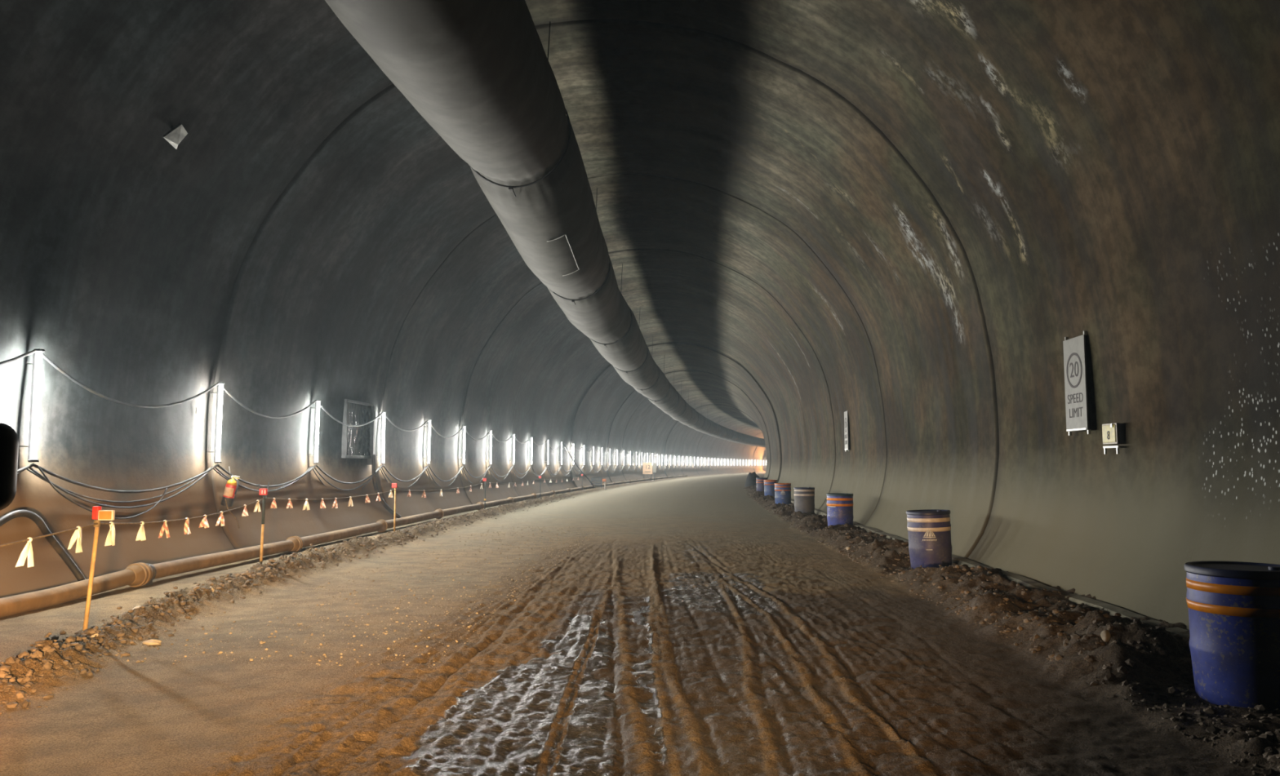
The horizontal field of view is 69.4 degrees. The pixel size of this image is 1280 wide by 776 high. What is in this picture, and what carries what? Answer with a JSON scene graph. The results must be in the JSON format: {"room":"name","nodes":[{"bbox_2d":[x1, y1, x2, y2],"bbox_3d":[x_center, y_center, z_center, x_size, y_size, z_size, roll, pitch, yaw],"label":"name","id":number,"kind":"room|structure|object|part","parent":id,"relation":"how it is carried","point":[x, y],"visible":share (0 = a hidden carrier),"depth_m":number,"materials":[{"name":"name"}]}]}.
{"room":"tunnel construction site","nodes":[
{"label":"tunnel construction site","id":0,"kind":"room"},
{"bbox_2d":[0,180,766,598],"bbox_3d":[14.517,8.827,111.221,43.413,4.653,247.020,0,-5,0],"label":"wall","id":1,"kind":"structure","parent":0,"point":[132,320],"depth_m":13.57,"materials":[{"name":"concrete"}]},
{"bbox_2d":[0,422,18,510],"bbox_3d":[-1.521,0.215,1.930,0.431,0.284,0.098,0,-5,0],"label":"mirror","id":2,"kind":"object","parent":1,"relation":"attached to","point":[9,440],"visible":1,"depth_m":1.91,"materials":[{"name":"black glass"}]},
{"bbox_2d":[19,348,44,462],"bbox_3d":[-6.525,0.186,9.899,0.208,1.216,0.075,-1,-5,7],"label":"lamp","id":3,"kind":"object","parent":1,"relation":"attached to","point":[37,356],"visible":1,"depth_m":9.88,"materials":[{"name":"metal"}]},
{"bbox_2d":[32,351,42,459],"bbox_3d":[-6.440,0.185,9.888,0.011,1.150,0.059,-1,-5,7],"label":"diffuser","id":4,"kind":"object","parent":3,"relation":"attached to","point":[38,355],"depth_m":9.88,"materials":[{"name":"plastic"}]},
{"bbox_2d":[207,382,225,463],"bbox_3d":[-6.361,0.518,13.851,0.208,1.216,0.075,-1,-5,9],"label":"lamp","id":5,"kind":"object","parent":1,"relation":"attached to","point":[216,452],"visible":1,"depth_m":13.83,"materials":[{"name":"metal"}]},
{"bbox_2d":[217,384,223,461],"bbox_3d":[-6.277,0.517,13.838,0.011,1.150,0.059,-1,-5,9],"label":"diffuser","id":6,"kind":"object","parent":5,"relation":"attached to","point":[220,386],"depth_m":13.84,"materials":[{"name":"plastic"}]},
{"bbox_2d":[221,466,239,506],"bbox_3d":[-6.190,1.491,13.982,0.268,0.608,0.164,0,-5,2],"label":"fire extinguisher","id":7,"kind":"object","parent":1,"relation":"attached to","point":[232,485],"visible":1,"depth_m":13.92,"materials":[{"name":"red metal"}]},
{"bbox_3d":[-6.200,1.563,13.915,0.137,0.130,0.042,12,-4,3],"label":"label panel","id":8,"kind":"part","parent":7,"relation":"part of","materials":[{"name":"paper"}]},
{"bbox_2d":[225,499,239,528],"bbox_3d":[-6.156,1.908,14.007,0.073,0.458,0.327,-1,-5,17],"label":"hose","id":9,"kind":"object","parent":7,"relation":"hanging from","point":[225,500],"visible":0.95,"depth_m":13.94,"materials":[{"name":"rubber"}]},
{"bbox_2d":[308,400,320,463],"bbox_3d":[-6.193,0.831,17.569,0.208,1.216,0.075,-1,-6,11],"label":"lamp","id":10,"kind":"object","parent":1,"relation":"attached to","point":[317,402],"visible":1,"depth_m":17.54,"materials":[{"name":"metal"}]},
{"bbox_2d":[315,401,319,462],"bbox_3d":[-6.110,0.830,17.553,0.011,1.150,0.059,-1,-6,11],"label":"diffuser","id":11,"kind":"object","parent":10,"relation":"attached to","point":[317,403],"depth_m":17.56,"materials":[{"name":"plastic"}]},
{"bbox_2d":[341,399,376,465],"bbox_3d":[-6.128,0.986,20.154,0.160,1.375,1.685,0,-5,3],"label":"electrical cabinet","id":12,"kind":"object","parent":1,"relation":"attached to","point":[357,442],"visible":0.96,"depth_m":20.16,"materials":[{"name":"grey metal"}]},
{"bbox_3d":[-6.189,0.847,19.363,0.100,1.120,0.050,0,-5,3],"label":"frame post","id":13,"kind":"part","parent":12,"relation":"part of","materials":[{"name":"metal"}]},
{"bbox_3d":[-6.150,1.499,20.079,0.100,0.060,1.620,0,-5,3],"label":"frame rail","id":14,"kind":"part","parent":12,"relation":"part of","materials":[{"name":"metal"}]},
{"bbox_3d":[-6.150,0.323,20.178,0.100,0.050,1.620,0,-5,3],"label":"frame rail","id":15,"kind":"part","parent":12,"relation":"part of","materials":[{"name":"metal"}]},
{"bbox_3d":[-6.089,1.078,20.925,0.160,1.320,0.130,0,-5,3],"label":"frame post","id":16,"kind":"part","parent":12,"relation":"part of","materials":[{"name":"metal"}]},
{"bbox_2d":[371,454,401,518],"bbox_3d":[-5.826,2.273,21.150,0.170,1.489,0.929,-3,-6,31],"label":"conduit","id":17,"kind":"object","parent":12,"relation":"attached to","point":[384,504],"visible":0.91,"depth_m":20.83,"materials":[{"name":"plastic"}]},
{"bbox_2d":[17,466,707,508],"bbox_3d":[2.349,6.687,75.653,18.239,0.645,147.731,0,-5,0],"label":"power cable","id":18,"kind":"object","parent":1,"relation":"attached to","point":[30,468],"visible":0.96,"depth_m":14.06,"materials":[{"name":"rubber"}]},
{"bbox_2d":[17,463,708,493],"bbox_3d":[2.399,6.587,75.656,18.246,0.493,147.722,0,-5,0],"label":"power cable","id":19,"kind":"object","parent":1,"relation":"attached to","point":[34,465],"visible":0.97,"depth_m":14.56,"materials":[{"name":"rubber"}]},
{"bbox_2d":[37,466,167,519],"bbox_3d":[-6.276,1.258,11.060,0.179,0.627,2.484,0,-5,3],"label":"loose cable","id":20,"kind":"object","parent":19,"relation":"hanging from","point":[38,468],"visible":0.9,"depth_m":10.43,"materials":[{"name":"rubber"}]},
{"bbox_2d":[26,466,711,502],"bbox_3d":[2.310,6.747,75.653,18.236,0.742,147.738,0,-5,0],"label":"power cable","id":21,"kind":"object","parent":1,"relation":"attached to","point":[28,469],"visible":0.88,"depth_m":13.04,"materials":[{"name":"rubber"}]},
{"bbox_2d":[376,411,386,464],"bbox_3d":[-6.006,1.157,21.430,0.208,1.216,0.075,-1,-5,11],"label":"lamp","id":22,"kind":"object","parent":1,"relation":"attached to","point":[383,415],"visible":1,"depth_m":21.41,"materials":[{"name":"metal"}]},
{"bbox_2d":[382,413,385,462],"bbox_3d":[-5.923,1.155,21.413,0.011,1.150,0.059,-1,-5,11],"label":"diffuser","id":23,"kind":"object","parent":22,"relation":"attached to","point":[384,414],"depth_m":21.43,"materials":[{"name":"plastic"}]},
{"bbox_2d":[422,419,431,464],"bbox_3d":[-5.794,1.468,25.142,0.208,1.216,0.076,-1,-5,11],"label":"lamp","id":24,"kind":"object","parent":1,"relation":"attached to","point":[428,425],"visible":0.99,"depth_m":25.11,"materials":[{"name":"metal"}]},
{"bbox_2d":[428,421,431,463],"bbox_3d":[-5.710,1.467,25.125,0.011,1.150,0.059,-1,-5,11],"label":"diffuser","id":25,"kind":"object","parent":24,"relation":"attached to","point":[429,425],"depth_m":25.13,"materials":[{"name":"plastic"}]},
{"bbox_2d":[458,426,466,464],"bbox_3d":[-5.569,1.789,28.953,0.208,1.216,0.075,0,-5,7],"label":"lamp","id":26,"kind":"object","parent":1,"relation":"attached to","point":[464,428],"visible":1,"depth_m":28.93,"materials":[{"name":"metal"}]},
{"bbox_2d":[463,426,465,463],"bbox_3d":[-5.484,1.788,28.943,0.011,1.150,0.059,0,-5,7],"label":"diffuser","id":27,"kind":"object","parent":26,"relation":"attached to","point":[464,427],"depth_m":28.95,"materials":[{"name":"plastic"}]},
{"bbox_2d":[485,430,492,464],"bbox_3d":[-5.332,2.101,32.660,0.208,1.216,0.075,-1,-5,7],"label":"lamp","id":28,"kind":"object","parent":1,"relation":"attached to","point":[490,453],"visible":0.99,"depth_m":32.62,"materials":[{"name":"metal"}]},
{"bbox_2d":[510,434,515,465],"bbox_3d":[-5.053,2.431,36.582,0.208,1.216,0.075,-1,-5,11],"label":"lamp","id":29,"kind":"object","parent":1,"relation":"attached to","point":[513,435],"visible":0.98,"depth_m":36.56,"materials":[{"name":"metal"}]},
{"bbox_2d":[530,436,533,465],"bbox_3d":[-4.785,2.744,40.291,0.208,1.216,0.075,-1,-5,11],"label":"lamp","id":30,"kind":"object","parent":1,"relation":"attached to","point":[531,437],"visible":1,"depth_m":40.25,"materials":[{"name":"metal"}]},
{"bbox_2d":[0,349,711,460],"bbox_3d":[2.369,5.371,75.761,18.247,0.513,147.729,0,-5,0],"label":"power cable","id":31,"kind":"object","parent":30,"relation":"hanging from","point":[28,353],"visible":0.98,"depth_m":14.02,"materials":[{"name":"grey rubber"}]},
{"bbox_2d":[544,440,549,465],"bbox_3d":[-4.468,3.080,44.288,0.208,1.216,0.075,-1,-5,10],"label":"lamp","id":32,"kind":"object","parent":1,"relation":"attached to","point":[547,441],"visible":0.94,"depth_m":44.26,"materials":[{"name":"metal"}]},
{"bbox_2d":[560,441,562,465],"bbox_3d":[-4.143,3.400,48.097,0.208,1.216,0.075,-1,-5,10],"label":"lamp","id":33,"kind":"object","parent":1,"relation":"attached to","point":[561,442],"visible":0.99,"depth_m":48.08,"materials":[{"name":"plastic"}]},
{"bbox_2d":[563,444,595,488],"bbox_3d":[-3.303,4.315,50.381,0.118,2.406,6.316,-1,-5,12],"label":"cable","id":34,"kind":"object","parent":1,"relation":"attached to","point":[563,444],"visible":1,"depth_m":50.20,"materials":[{"name":"black rubber"}]},
{"bbox_2d":[581,444,584,465],"bbox_3d":[-3.442,4.040,55.706,0.208,1.216,0.075,-1,-5,12],"label":"lamp","id":35,"kind":"object","parent":1,"relation":"attached to","point":[583,447],"visible":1,"depth_m":55.67,"materials":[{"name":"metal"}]},
{"bbox_2d":[608,448,610,465],"bbox_3d":[-2.251,4.999,67.102,0.208,1.216,0.076,-1,-5,10],"label":"lamp","id":36,"kind":"object","parent":1,"relation":"attached to","point":[610,449],"visible":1,"depth_m":67.07,"materials":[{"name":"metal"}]},
{"bbox_2d":[622,450,624,465],"bbox_3d":[-1.364,5.639,74.698,0.208,1.216,0.075,-1,-5,11],"label":"lamp","id":37,"kind":"object","parent":1,"relation":"attached to","point":[624,451],"visible":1,"depth_m":74.66,"materials":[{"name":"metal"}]},
{"bbox_2d":[0,0,1279,453],"bbox_3d":[19.631,4.479,111.487,53.009,4.140,247.020,0,-5,0],"label":"ceiling","id":38,"kind":"structure","parent":0,"point":[781,185],"depth_m":14.16,"materials":[{"name":"concrete"}]},
{"bbox_2d":[162,123,187,149],"bbox_3d":[-5.638,-3.088,11.267,0.204,0.260,0.300,0,-5,1],"label":"floodlight","id":39,"kind":"object","parent":38,"relation":"attached to","point":[175,136],"visible":1,"depth_m":11.24,"materials":[{"name":"white metal"}]},
{"bbox_2d":[324,0,765,448],"bbox_3d":[18.443,4.302,111.130,34.423,2.837,247.703,0,-5,2],"label":"ventilation duct","id":40,"kind":"object","parent":38,"relation":"hanging from","point":[479,73],"visible":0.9,"depth_m":11.45,"materials":[{"name":"fabric"}]},
{"bbox_2d":[0,471,1279,775],"bbox_3d":[19.786,10.716,111.189,53.086,0.396,247.473,0,-5,0],"label":"floor","id":41,"kind":"structure","parent":0,"point":[700,632],"depth_m":6.76,"materials":[{"name":"brown soil"}]},
{"bbox_2d":[0,510,85,581],"bbox_3d":[-6.169,1.702,9.289,0.269,0.946,1.810,0,-5,2],"label":"hose","id":42,"kind":"object","parent":41,"relation":"on","point":[33,517],"visible":0.85,"depth_m":9.72,"materials":[{"name":"black rubber"}]},
{"bbox_2d":[0,563,148,617],"bbox_3d":[-5.855,1.999,8.553,0.270,0.320,4.143,0,-5,2],"label":"pipe section","id":43,"kind":"object","parent":41,"relation":"on","point":[135,575],"visible":0.98,"depth_m":9.33,"materials":[{"name":"brown metal"}]},
{"bbox_2d":[82,506,115,631],"bbox_3d":[-4.549,1.564,7.753,0.231,1.136,0.060,-1,-5,10],"label":"marker stake","id":44,"kind":"object","parent":41,"relation":"on","point":[98,515],"visible":0.99,"depth_m":7.76,"materials":[{"name":"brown wood"}]},
{"bbox_2d":[0,476,634,547],"bbox_3d":[-3.119,3.964,39.017,1.981,0.474,72.994,0,-5,3],"label":"rope","id":45,"kind":"object","parent":44,"relation":"attached to","point":[101,523],"visible":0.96,"depth_m":9.83,"materials":[{"name":"fabric"}]},
{"bbox_2d":[15,537,34,567],"bbox_3d":[-4.435,1.187,6.672,0.114,0.218,0.045,2,-5,-20],"label":"streamer","id":46,"kind":"object","parent":45,"relation":"hanging from","point":[28,549],"visible":1,"depth_m":6.67},
{"bbox_2d":[67,526,82,553],"bbox_3d":[-4.551,1.220,7.448,0.172,0.216,0.045,-2,-5,18],"label":"streamer","id":47,"kind":"object","parent":45,"relation":"hanging from","point":[77,533],"visible":1,"depth_m":7.45},
{"bbox_2d":[104,521,115,546],"bbox_3d":[-4.596,1.269,8.040,0.122,0.211,0.045,-2,-5,22],"label":"streamer","id":48,"kind":"object","parent":45,"relation":"hanging from","point":[110,540],"visible":1,"depth_m":8.04},
{"bbox_2d":[135,521,146,541],"bbox_3d":[-4.689,1.346,8.695,0.086,0.182,0.045,1,-5,-9],"label":"streamer","id":49,"kind":"object","parent":45,"relation":"hanging from","point":[141,533],"visible":1,"depth_m":8.69},
{"bbox_2d":[158,520,169,537],"bbox_3d":[-4.757,1.411,9.248,0.110,0.182,0.045,2,-5,-18],"label":"streamer","id":50,"kind":"object","parent":45,"relation":"hanging from","point":[164,527],"visible":1,"depth_m":9.25},
{"bbox_2d":[183,517,191,534],"bbox_3d":[-4.818,1.471,9.848,0.105,0.181,0.045,-2,-5,26],"label":"streamer","id":51,"kind":"object","parent":45,"relation":"hanging from","point":[187,531],"visible":1,"depth_m":9.86},
{"bbox_2d":[199,514,208,528],"bbox_3d":[-4.906,1.502,10.408,0.110,0.152,0.044,0,-5,-1],"label":"streamer","id":52,"kind":"object","parent":45,"relation":"hanging from","point":[204,523],"visible":1,"depth_m":10.40},
{"bbox_2d":[215,511,224,526],"bbox_3d":[-4.976,1.550,10.959,0.100,0.179,0.045,2,-5,-23],"label":"streamer","id":53,"kind":"object","parent":45,"relation":"hanging from","point":[220,518],"visible":1,"depth_m":10.96},
{"bbox_2d":[241,504,248,516],"bbox_3d":[-5.069,1.572,11.873,0.079,0.153,0.042,-2,-5,20],"label":"streamer","id":54,"kind":"object","parent":45,"relation":"hanging from","point":[245,513],"visible":1,"depth_m":11.87},
{"bbox_2d":[253,500,260,512],"bbox_3d":[-5.148,1.587,12.432,0.090,0.166,0.045,2,-5,-26],"label":"streamer","id":55,"kind":"object","parent":45,"relation":"hanging from","point":[257,505],"visible":1,"depth_m":12.44},
{"bbox_2d":[270,497,276,508],"bbox_3d":[-5.167,1.625,13.034,0.088,0.154,0.039,2,-5,-18],"label":"streamer","id":56,"kind":"object","parent":45,"relation":"hanging from","point":[273,505],"visible":1,"depth_m":13.03},
{"bbox_2d":[286,498,293,508],"bbox_3d":[-5.131,1.691,13.539,0.093,0.151,0.045,1,-5,-17],"label":"streamer","id":57,"kind":"object","parent":45,"relation":"hanging from","point":[290,504],"visible":1,"depth_m":13.54},
{"bbox_2d":[302,498,310,510],"bbox_3d":[-5.103,1.781,14.133,0.106,0.181,0.042,1,-5,-15],"label":"streamer","id":58,"kind":"object","parent":45,"relation":"hanging from","point":[306,504],"visible":1,"depth_m":14.13},
{"bbox_2d":[320,498,325,508],"bbox_3d":[-5.056,1.840,14.736,0.094,0.166,0.045,0,-5,0],"label":"streamer","id":59,"kind":"object","parent":45,"relation":"hanging from","point":[322,504],"visible":1,"depth_m":14.73},
{"bbox_2d":[332,497,337,508],"bbox_3d":[-5.046,1.902,15.279,0.093,0.180,0.045,3,-5,-28],"label":"streamer","id":60,"kind":"object","parent":45,"relation":"hanging from","point":[335,503],"visible":1,"depth_m":15.28},
{"bbox_2d":[347,496,353,506],"bbox_3d":[-4.987,1.958,15.938,0.087,0.177,0.045,1,-5,-9],"label":"streamer","id":61,"kind":"object","parent":45,"relation":"hanging from","point":[350,501],"visible":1,"depth_m":15.94},
{"bbox_2d":[364,494,370,502],"bbox_3d":[-4.936,2.006,16.746,0.094,0.157,0.045,3,-6,-29],"label":"streamer","id":62,"kind":"object","parent":45,"relation":"hanging from","point":[367,500],"visible":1,"depth_m":16.75},
{"bbox_2d":[375,493,381,501],"bbox_3d":[-4.909,2.045,17.343,0.101,0.165,0.045,-1,-5,7],"label":"streamer","id":63,"kind":"object","parent":45,"relation":"hanging from","point":[380,500],"visible":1,"depth_m":17.34},
{"bbox_2d":[387,490,392,497],"bbox_3d":[-4.872,2.068,18.048,0.086,0.150,0.045,-1,-5,7],"label":"streamer","id":64,"kind":"object","parent":45,"relation":"hanging from","point":[390,495],"visible":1,"depth_m":18.05},
{"bbox_2d":[421,489,426,497],"bbox_3d":[-4.807,2.353,20.548,0.108,0.177,0.045,2,-5,-25],"label":"streamer","id":65,"kind":"object","parent":45,"relation":"hanging from","point":[424,492],"visible":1,"depth_m":20.56},
{"bbox_2d":[142,639,161,645],"bbox_3d":[-4.091,2.134,7.745,0.150,0.056,0.111,0,-5,0],"label":"stone","id":66,"kind":"object","parent":41,"relation":"on","point":[153,642],"visible":0.99,"depth_m":7.71,"materials":[{"name":"stone"}]},
{"bbox_2d":[138,536,301,586],"bbox_3d":[-5.690,2.341,12.795,0.270,0.290,4.294,0,-5,2],"label":"pipe section","id":67,"kind":"object","parent":41,"relation":"on","point":[292,544],"visible":0.88,"depth_m":12.38,"materials":[{"name":"brown metal"}]},
{"bbox_2d":[142,563,156,586],"bbox_3d":[-5.775,2.175,10.762,0.224,0.252,0.170,0,-5,2],"label":"coupling","id":68,"kind":"object","parent":67,"relation":"attached to","point":[150,583],"visible":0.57,"depth_m":10.79,"materials":[{"name":"metal"}]},
{"bbox_2d":[258,488,267,564],"bbox_3d":[-5.193,1.939,12.704,0.100,1.105,0.065,0,-5,2],"label":"marker stake","id":69,"kind":"object","parent":41,"relation":"on","point":[262,491],"visible":0.94,"depth_m":12.70,"materials":[{"name":"orange wood"}]},
{"bbox_2d":[0,492,576,718],"bbox_3d":[-4.243,3.452,25.068,1.870,0.359,40.336,0,-5,1],"label":"rubble","id":70,"kind":"object","parent":41,"relation":"on","point":[70,640],"visible":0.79,"depth_m":8.20,"materials":[{"name":"stone"}]},
{"bbox_2d":[295,519,387,551],"bbox_3d":[-5.498,2.706,17.134,0.270,0.290,4.345,0,-5,3],"label":"pipe section","id":71,"kind":"object","parent":41,"relation":"on","point":[380,526],"visible":0.87,"depth_m":16.90,"materials":[{"name":"metal"}]},
{"bbox_2d":[110,526,606,667],"bbox_3d":[-2.606,2.711,14.956,2.939,0.171,16.073,0,-5,3],"label":"gravel","id":72,"kind":"object","parent":41,"relation":"on","point":[464,587],"visible":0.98,"depth_m":10.12,"materials":[{"name":"brown gravel"}]},
{"bbox_2d":[391,483,397,532],"bbox_3d":[-4.862,2.397,18.269,0.100,1.025,0.060,0,-5,3],"label":"marker stake","id":73,"kind":"object","parent":41,"relation":"on","point":[394,486],"visible":0.93,"depth_m":18.27,"materials":[{"name":"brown wood"}]},
{"bbox_2d":[386,508,444,528],"bbox_3d":[-5.278,3.048,21.530,0.270,0.270,4.386,0,-5,3],"label":"pipe section","id":74,"kind":"object","parent":41,"relation":"on","point":[438,513],"visible":0.9,"depth_m":21.53,"materials":[{"name":"metal"}]},
{"bbox_2d":[442,502,484,516],"bbox_3d":[-5.029,3.422,25.993,0.270,0.270,4.486,0,-5,3],"label":"pipe section","id":75,"kind":"object","parent":41,"relation":"on","point":[478,506],"visible":0.91,"depth_m":26.04,"materials":[{"name":"metal"}]},
{"bbox_2d":[483,478,486,509],"bbox_3d":[-4.636,3.196,27.553,0.100,1.005,0.067,0,-5,3],"label":"marker stake","id":76,"kind":"object","parent":41,"relation":"on","point":[484,479],"visible":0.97,"depth_m":27.55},
{"bbox_2d":[482,497,513,508],"bbox_3d":[-4.751,3.803,30.503,0.270,0.270,4.487,0,-5,4],"label":"pipe section","id":77,"kind":"object","parent":41,"relation":"on","point":[509,500],"visible":0.91,"depth_m":30.70,"materials":[{"name":"metal"}]},
{"bbox_2d":[512,493,537,502],"bbox_3d":[-4.447,4.185,35.013,0.270,0.270,4.486,0,-5,4],"label":"pipe section","id":78,"kind":"object","parent":41,"relation":"on","point":[533,495],"visible":0.88,"depth_m":35.14,"materials":[{"name":"metal"}]},
{"bbox_2d":[538,475,541,497],"bbox_3d":[-4.138,4.127,38.184,0.100,0.975,0.060,0,-5,4],"label":"marker stake","id":79,"kind":"object","parent":41,"relation":"on","point":[540,477],"visible":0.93,"depth_m":38.19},
{"bbox_2d":[535,490,555,497],"bbox_3d":[-4.117,4.568,39.520,0.270,0.270,4.486,0,-5,4],"label":"pipe section","id":80,"kind":"object","parent":41,"relation":"on","point":[552,492],"visible":0.74,"depth_m":39.88,"materials":[{"name":"metal"}]},
{"bbox_2d":[555,488,571,494],"bbox_3d":[-3.761,4.950,44.025,0.270,0.270,4.487,0,-5,5],"label":"pipe section","id":81,"kind":"object","parent":41,"relation":"on","point":[568,490],"visible":0.9,"depth_m":44.23,"materials":[{"name":"metal"}]},
{"bbox_2d":[570,486,584,492],"bbox_3d":[-3.378,5.332,48.528,0.270,0.270,4.487,0,-5,5],"label":"pipe section","id":82,"kind":"object","parent":41,"relation":"on","point":[577,489],"visible":0.84,"depth_m":48.62,"materials":[{"name":"metal"}]},
{"bbox_2d":[583,484,595,489],"bbox_3d":[-2.969,5.713,53.029,0.270,0.270,4.486,0,-5,5],"label":"pipe section","id":83,"kind":"object","parent":41,"relation":"on","point":[588,486],"visible":0.73,"depth_m":53.21,"materials":[{"name":"metal"}]},
{"bbox_2d":[591,477,601,488],"bbox_3d":[-2.599,5.675,55.176,0.640,0.630,0.050,0,-5,5],"label":"panel","id":84,"kind":"object","parent":41,"relation":"on","point":[592,478],"visible":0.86,"depth_m":55.17,"materials":[{"name":"metal"}]},
{"bbox_2d":[595,483,606,488],"bbox_3d":[-2.534,6.095,57.527,0.270,0.270,4.487,0,-5,6],"label":"pipe section","id":85,"kind":"object","parent":41,"relation":"on","point":[603,484],"visible":0.57,"depth_m":58.17,"materials":[{"name":"metal"}]},
{"bbox_2d":[605,482,615,486],"bbox_3d":[-2.072,6.476,62.023,0.270,0.270,4.486,-1,-5,6],"label":"pipe section","id":86,"kind":"object","parent":41,"relation":"on","point":[612,483],"visible":0.77,"depth_m":62.34,"materials":[{"name":"metal"}]},
{"bbox_2d":[615,480,623,484],"bbox_3d":[-1.585,6.856,66.517,0.270,0.270,4.486,-1,-5,6],"label":"pipe section","id":87,"kind":"object","parent":41,"relation":"on","point":[621,482],"visible":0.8,"depth_m":67.11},
{"bbox_2d":[642,462,656,480],"bbox_3d":[0.862,7.616,84.160,1.210,1.625,0.115,0,-5,5],"label":"notice board","id":88,"kind":"object","parent":41,"relation":"on","point":[646,467],"visible":1,"depth_m":84.15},
{"bbox_3d":[1.317,7.279,84.178,0.300,0.850,0.050,0,-5,5],"label":"panel","id":89,"kind":"part","parent":88,"relation":"part of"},
{"bbox_2d":[744,471,759,487],"bbox_3d":[7.984,6.426,65.130,1.240,1.043,3.600,-1,-5,6],"label":"heap","id":90,"kind":"object","parent":41,"relation":"on","point":[751,477],"visible":0.83,"depth_m":64.02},
{"bbox_2d":[755,477,767,491],"bbox_3d":[6.506,5.226,49.318,0.608,0.880,0.608,0,-5,5],"label":"drum","id":91,"kind":"object","parent":41,"relation":"on","point":[759,481],"visible":0.69,"depth_m":49.07,"materials":[{"name":"blue plastic"}]},
{"bbox_2d":[764,480,777,497],"bbox_3d":[5.995,4.643,42.394,0.608,0.880,0.608,0,-5,5],"label":"drum","id":92,"kind":"object","parent":41,"relation":"on","point":[769,485],"visible":0.77,"depth_m":42.14,"materials":[{"name":"blue metal"}]},
{"bbox_2d":[774,483,791,504],"bbox_3d":[5.227,3.920,33.799,0.608,0.880,0.608,0,-5,4],"label":"drum","id":93,"kind":"object","parent":41,"relation":"on","point":[782,491],"visible":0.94,"depth_m":33.55,"materials":[{"name":"blue metal"}]},
{"bbox_3d":[5.227,3.514,33.833,0.608,0.050,0.608,0,-5,4],"label":"lid","id":94,"kind":"part","parent":93,"relation":"part of","materials":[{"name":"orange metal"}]},
{"bbox_2d":[793,487,814,514],"bbox_3d":[4.834,3.362,27.165,0.608,0.880,0.608,0,-5,3],"label":"drum","id":95,"kind":"object","parent":41,"relation":"on","point":[804,497],"visible":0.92,"depth_m":26.92,"materials":[{"name":"metal"}]},
{"bbox_3d":[4.834,2.956,27.200,0.608,0.050,0.608,0,-5,3],"label":"lid","id":96,"kind":"part","parent":95,"relation":"part of","materials":[{"name":"metal"}]},
{"bbox_2d":[826,493,853,526],"bbox_3d":[4.596,2.861,21.219,0.608,0.880,0.608,0,-5,3],"label":"drum","id":97,"kind":"object","parent":41,"relation":"on","point":[839,506],"visible":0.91,"depth_m":20.98,"materials":[{"name":"blue plastic"}]},
{"bbox_3d":[4.596,2.456,21.253,0.608,0.050,0.608,0,-5,3],"label":"lid","id":98,"kind":"part","parent":97,"relation":"part of","materials":[{"name":"metal"}]},
{"bbox_2d":[906,509,951,568],"bbox_3d":[4.138,2.187,13.199,0.608,0.880,0.608,-2,-5,2],"label":"drum","id":99,"kind":"object","parent":41,"relation":"on","point":[929,531],"visible":0.96,"depth_m":12.96,"materials":[{"name":"blue plastic"}]},
{"bbox_3d":[4.126,1.781,13.234,0.608,0.050,0.608,-2,-5,2],"label":"lid","id":100,"kind":"part","parent":99,"relation":"part of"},
{"bbox_2d":[746,488,1279,775],"bbox_3d":[4.946,3.780,29.010,1.666,0.407,49.833,0,-5,4],"label":"rubble","id":101,"kind":"object","parent":41,"relation":"on","point":[1270,755],"visible":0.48,"depth_m":6.64,"materials":[{"name":"stone"}]},
{"bbox_2d":[1100,630,1111,642],"bbox_3d":[3.459,1.841,6.856,0.070,0.092,0.067,0,-5,0],"label":"stone","id":102,"kind":"object","parent":41,"relation":"on","point":[1105,635],"visible":1,"depth_m":6.83,"materials":[{"name":"stone"}]},
{"bbox_2d":[1183,560,1279,711],"bbox_3d":[3.855,1.571,5.885,0.638,0.880,0.638,0,-5,2],"label":"drum","id":103,"kind":"object","parent":41,"relation":"on","point":[1233,607],"visible":0.98,"depth_m":5.67,"materials":[{"name":"blue plastic"}]},
{"bbox_3d":[3.855,1.165,5.920,0.638,0.050,0.638,0,-5,2],"label":"lid","id":104,"kind":"part","parent":103,"relation":"part of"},
{"bbox_2d":[762,75,1279,631],"bbox_3d":[25.048,8.671,109.420,42.780,4.650,243.612,0,-5,0],"label":"wall","id":105,"kind":"structure","parent":0,"point":[1170,271],"depth_m":9.85,"materials":[{"name":"concrete"}]},
{"bbox_2d":[844,410,849,452],"bbox_3d":[5.789,1.195,25.890,0.053,1.170,0.560,0,-5,3],"label":"speed limit sign","id":106,"kind":"object","parent":105,"relation":"attached to","point":[846,413],"visible":1,"depth_m":25.85,"materials":[{"name":"metal"}]},
{"bbox_2d":[791,498,1190,638],"bbox_3d":[9.286,5.669,50.789,10.750,0.160,114.316,0,-5,0],"label":"trim","id":107,"kind":"structure","parent":105,"relation":"attached to","point":[1028,583],"depth_m":10.12,"materials":[{"name":"concrete"}]},
{"bbox_2d":[1062,330,1090,435],"bbox_3d":[5.045,-0.044,10.682,0.053,1.170,0.560,0,-5,2],"label":"speed limit sign","id":108,"kind":"object","parent":105,"relation":"attached to","point":[1074,348],"visible":1,"depth_m":10.64,"materials":[{"name":"white metal"}]},
{"bbox_3d":[5.024,0.479,10.639,0.012,0.025,0.520,0,-5,2],"label":"rail","id":109,"kind":"part","parent":108,"relation":"part of","materials":[{"name":"metal"}]},
{"bbox_2d":[1102,422,1119,454],"bbox_3d":[5.013,0.541,9.856,0.051,0.325,0.340,0,-5,2],"label":"number sign","id":110,"kind":"object","parent":105,"relation":"attached to","point":[1110,432],"visible":1,"depth_m":9.80,"materials":[{"name":"plastic"}]},
{"bbox_3d":[5.024,0.628,9.848,0.020,0.020,0.340,0,-5,2],"label":"rail","id":111,"kind":"part","parent":110,"relation":"part of","materials":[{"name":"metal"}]}
]}

